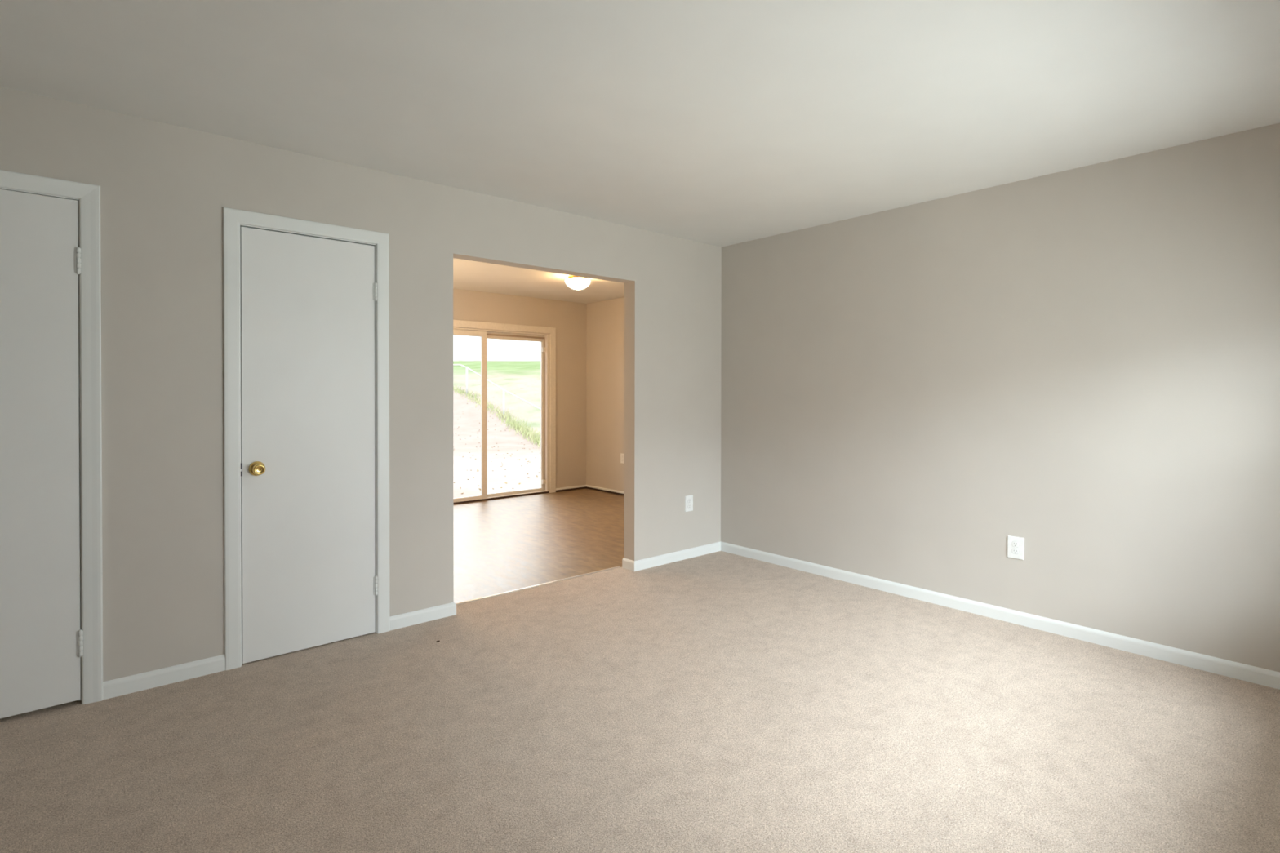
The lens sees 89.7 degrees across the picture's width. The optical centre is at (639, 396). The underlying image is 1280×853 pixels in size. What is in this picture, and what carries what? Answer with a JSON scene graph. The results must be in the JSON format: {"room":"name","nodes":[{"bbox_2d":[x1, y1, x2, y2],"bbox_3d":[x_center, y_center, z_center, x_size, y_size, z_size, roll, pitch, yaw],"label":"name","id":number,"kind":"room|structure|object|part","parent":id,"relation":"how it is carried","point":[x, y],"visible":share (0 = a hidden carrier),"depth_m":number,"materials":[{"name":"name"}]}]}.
{"room":"empty living room","nodes":[
{"label":"empty living room","id":0,"kind":"room"},
{"bbox_2d":[0,86,721,681],"bbox_3d":[-0.803,0.059,3.984,6.333,2.610,0.118,0,1,-41],"label":"wall","id":1,"kind":"structure","parent":0,"point":[165,188],"depth_m":3.02,"materials":[{"name":"beige paint"}]},
{"bbox_2d":[0,169,102,719],"bbox_3d":[-2.582,0.195,2.387,0.897,2.120,0.178,0,1,-41],"label":"door","id":2,"kind":"structure","parent":1,"relation":"in","point":[51,579],"depth_m":2.56,"materials":[{"name":"white paint"}]},
{"bbox_2d":[102,654,225,699],"bbox_3d":[-2.062,1.216,2.806,0.429,0.071,0.012,0,1,-41],"label":"baseboard","id":3,"kind":"structure","parent":1,"relation":"attached to","point":[175,673],"depth_m":2.79,"materials":[{"name":"white wood"}]},
{"bbox_2d":[222,207,389,670],"bbox_3d":[-1.641,0.192,3.211,0.746,2.114,0.178,0,1,-41],"label":"door","id":4,"kind":"structure","parent":1,"relation":"in","point":[306,303],"depth_m":3.16,"materials":[{"name":"white paint"}]},
{"bbox_3d":[-1.779,0.338,3.003,0.053,0.053,0.044,0,1,-41],"label":"knob","id":5,"kind":"part","parent":4,"relation":"part of","materials":[{"name":"gold metal"}]},
{"bbox_2d":[389,602,456,631],"bbox_3d":[-1.236,1.211,3.608,0.378,0.071,0.130,0,1,-41],"label":"baseboard","id":6,"kind":"structure","parent":1,"relation":"attached to","point":[398,621],"depth_m":3.55,"materials":[{"name":"white wood"}]},
{"bbox_2d":[622,541,720,571],"bbox_3d":[0.265,1.203,4.925,0.929,0.071,0.134,0,1,-41],"label":"baseboard","id":7,"kind":"structure","parent":1,"relation":"attached to","point":[633,566],"depth_m":4.80,"materials":[{"name":"white wood"}]},
{"bbox_2d":[684,495,693,511],"bbox_3d":[0.378,0.818,4.942,0.083,0.121,0.008,0,1,-41],"label":"wall outlet","id":8,"kind":"object","parent":1,"relation":"attached to","point":[688,499],"visible":1,"depth_m":4.93,"materials":[{"name":"white plastic"}]},
{"bbox_2d":[453,288,586,493],"bbox_3d":[-2.123,0.029,7.370,3.871,2.610,0.150,0,1,-41],"label":"wall","id":9,"kind":"structure","parent":0,"point":[569,318],"depth_m":8.26,"materials":[{"name":"beige paint"}]},
{"bbox_2d":[453,319,555,504],"bbox_3d":[-1.856,0.171,7.580,1.967,2.092,0.147,0,1,-41],"label":"door","id":10,"kind":"structure","parent":9,"relation":"in","point":[548,340],"depth_m":7.98,"materials":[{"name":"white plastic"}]},
{"bbox_3d":[-2.154,0.210,7.294,0.902,1.964,0.037,0,1,-41],"label":"sash","id":11,"kind":"part","parent":10,"relation":"part of","materials":[{"name":"clear glass"}]},
{"bbox_3d":[-1.547,0.224,7.894,0.849,1.932,0.037,0,1,-41],"label":"sash","id":12,"kind":"part","parent":10,"relation":"part of","materials":[{"name":"clear glass"}]},
{"bbox_2d":[555,484,586,492],"bbox_3d":[-2.079,1.194,7.313,3.651,0.048,0.011,0,1,-41],"label":"baseboard","id":13,"kind":"structure","parent":9,"relation":"attached to","point":[583,486],"depth_m":8.35,"materials":[{"name":"wood"}]},
{"bbox_2d":[586,297,624,491],"bbox_3d":[0.419,0.033,7.315,0.120,2.610,3.283,0,1,-41],"label":"wall","id":14,"kind":"structure","parent":0,"point":[605,370],"depth_m":8.20,"materials":[{"name":"beige paint"}]},
{"bbox_2d":[586,484,623,495],"bbox_3d":[0.368,1.199,7.281,0.011,0.048,3.283,0,1,-41],"label":"baseboard","id":15,"kind":"structure","parent":14,"relation":"attached to","point":[588,486],"depth_m":8.21,"materials":[{"name":"wood"}]},
{"bbox_2d":[620,453,623,463],"bbox_3d":[-0.213,0.760,7.945,0.008,0.121,0.083,0,1,-41],"label":"wall outlet","id":16,"kind":"object","parent":14,"relation":"attached to","point":[621,454],"visible":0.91,"depth_m":7.95,"materials":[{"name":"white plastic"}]},
{"bbox_2d":[0,488,1279,852],"bbox_3d":[-0.743,1.296,3.838,6.221,0.100,7.301,0,1,-41],"label":"floor","id":17,"kind":"structure","parent":0,"point":[720,701],"depth_m":2.40,"materials":[{"name":"beige carpet"}]},
{"bbox_2d":[455,566,620,604],"bbox_3d":[-0.659,1.242,4.247,1.351,0.010,0.032,0,1,-41],"label":"threshold strip","id":18,"kind":"object","parent":17,"relation":"on","point":[583,575],"visible":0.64,"depth_m":4.21,"materials":[{"name":"metal"}]},
{"bbox_2d":[0,0,1279,303],"bbox_3d":[-0.690,-1.254,3.760,6.461,0.120,7.451,0,1,-41],"label":"ceiling","id":19,"kind":"structure","parent":0,"point":[721,123],"depth_m":2.47,"materials":[{"name":"paint"}]},
{"bbox_2d":[564,275,590,289],"bbox_3d":[-0.626,-1.149,6.482,0.255,0.135,0.255,0,1,-41],"label":"ceiling light","id":20,"kind":"object","parent":19,"relation":"attached to","point":[576,282],"visible":0.88,"depth_m":6.40,"materials":[{"name":"white glass"}]},
{"bbox_2d":[720,123,1279,672],"bbox_3d":[1.982,0.066,3.753,0.120,2.610,3.900,0,1,-41],"label":"wall","id":21,"kind":"structure","parent":0,"point":[1082,365],"depth_m":3.46,"materials":[{"name":"beige paint"}]},
{"bbox_2d":[720,541,1279,689],"bbox_3d":[1.881,1.215,3.775,0.012,0.071,3.750,0,1,-41],"label":"baseboard","id":22,"kind":"structure","parent":21,"relation":"attached to","point":[1270,678],"depth_m":3.46,"materials":[{"name":"white wood"}]},
{"bbox_2d":[1007,535,1024,559],"bbox_3d":[2.074,0.833,3.555,0.008,0.121,0.083,0,1,-41],"label":"wall outlet","id":23,"kind":"object","parent":21,"relation":"attached to","point":[1015,545],"visible":1,"depth_m":3.55,"materials":[{"name":"white plastic"}]},
{"bbox_2d":[1011,548,1018,554],"bbox_3d":[2.072,0.853,3.554,0.002,0.030,0.037,0,1,-41],"label":"receptacle","id":24,"kind":"object","parent":23,"relation":"attached to","point":[1014,551],"depth_m":3.55,"materials":[{"name":"white plastic"}]},
{"bbox_2d":[1011,541,1018,547],"bbox_3d":[2.072,0.814,3.553,0.002,0.030,0.037,0,1,-41],"label":"receptacle","id":25,"kind":"object","parent":23,"relation":"attached to","point":[1014,544],"depth_m":3.55,"materials":[{"name":"white plastic"}]},
{"label":"outside","id":26,"kind":"structure","parent":0,"visible":0},
{"bbox_2d":[453,390,540,497],"bbox_3d":[-26.777,-0.555,31.375,21.250,3.370,68.439,0,1,-41],"label":"ground","id":27,"kind":"structure","parent":26,"point":[467,425],"depth_m":14.23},
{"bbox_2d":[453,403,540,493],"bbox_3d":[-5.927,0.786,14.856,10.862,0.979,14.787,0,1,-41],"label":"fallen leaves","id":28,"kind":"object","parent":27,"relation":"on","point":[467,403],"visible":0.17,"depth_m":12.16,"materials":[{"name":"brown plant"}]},
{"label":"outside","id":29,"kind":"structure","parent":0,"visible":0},
{"bbox_2d":[453,360,540,440],"bbox_3d":[-3.439,-0.688,51.812,51.206,3.370,68.439,0,1,-41],"label":"ground","id":30,"kind":"structure","parent":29,"point":[522,379],"depth_m":26.35,"materials":[{"name":"green plant"}]},
{"bbox_2d":[453,385,540,448],"bbox_3d":[-3.911,0.412,19.264,1.674,1.700,14.129,0,1,-27],"label":"grass tufts","id":31,"kind":"object","parent":30,"relation":"on","point":[529,433],"visible":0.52,"depth_m":20.26,"materials":[{"name":"plant"}]},
{"bbox_2d":[453,364,540,435],"bbox_3d":[-4.981,-0.101,21.309,1.006,2.853,14.386,0,1,-31],"label":"wire fence","id":32,"kind":"object","parent":30,"relation":"on","point":[467,367],"visible":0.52,"depth_m":21.47,"materials":[{"name":"metal"}]},
{"bbox_3d":[-6.457,-0.559,24.005,0.072,1.152,0.072,0,1,-41],"label":"post","id":33,"kind":"part","parent":32,"relation":"part of","materials":[{"name":"metal"}]},
{"bbox_3d":[-4.992,-0.605,21.317,0.986,1.845,14.354,0,1,-31],"label":"rail","id":34,"kind":"part","parent":32,"relation":"part of","materials":[{"name":"metal"}]},
{"bbox_3d":[-4.552,0.260,21.504,0.072,1.064,0.072,0,1,-41],"label":"post","id":35,"kind":"part","parent":32,"relation":"part of","materials":[{"name":"metal"}]}
]}

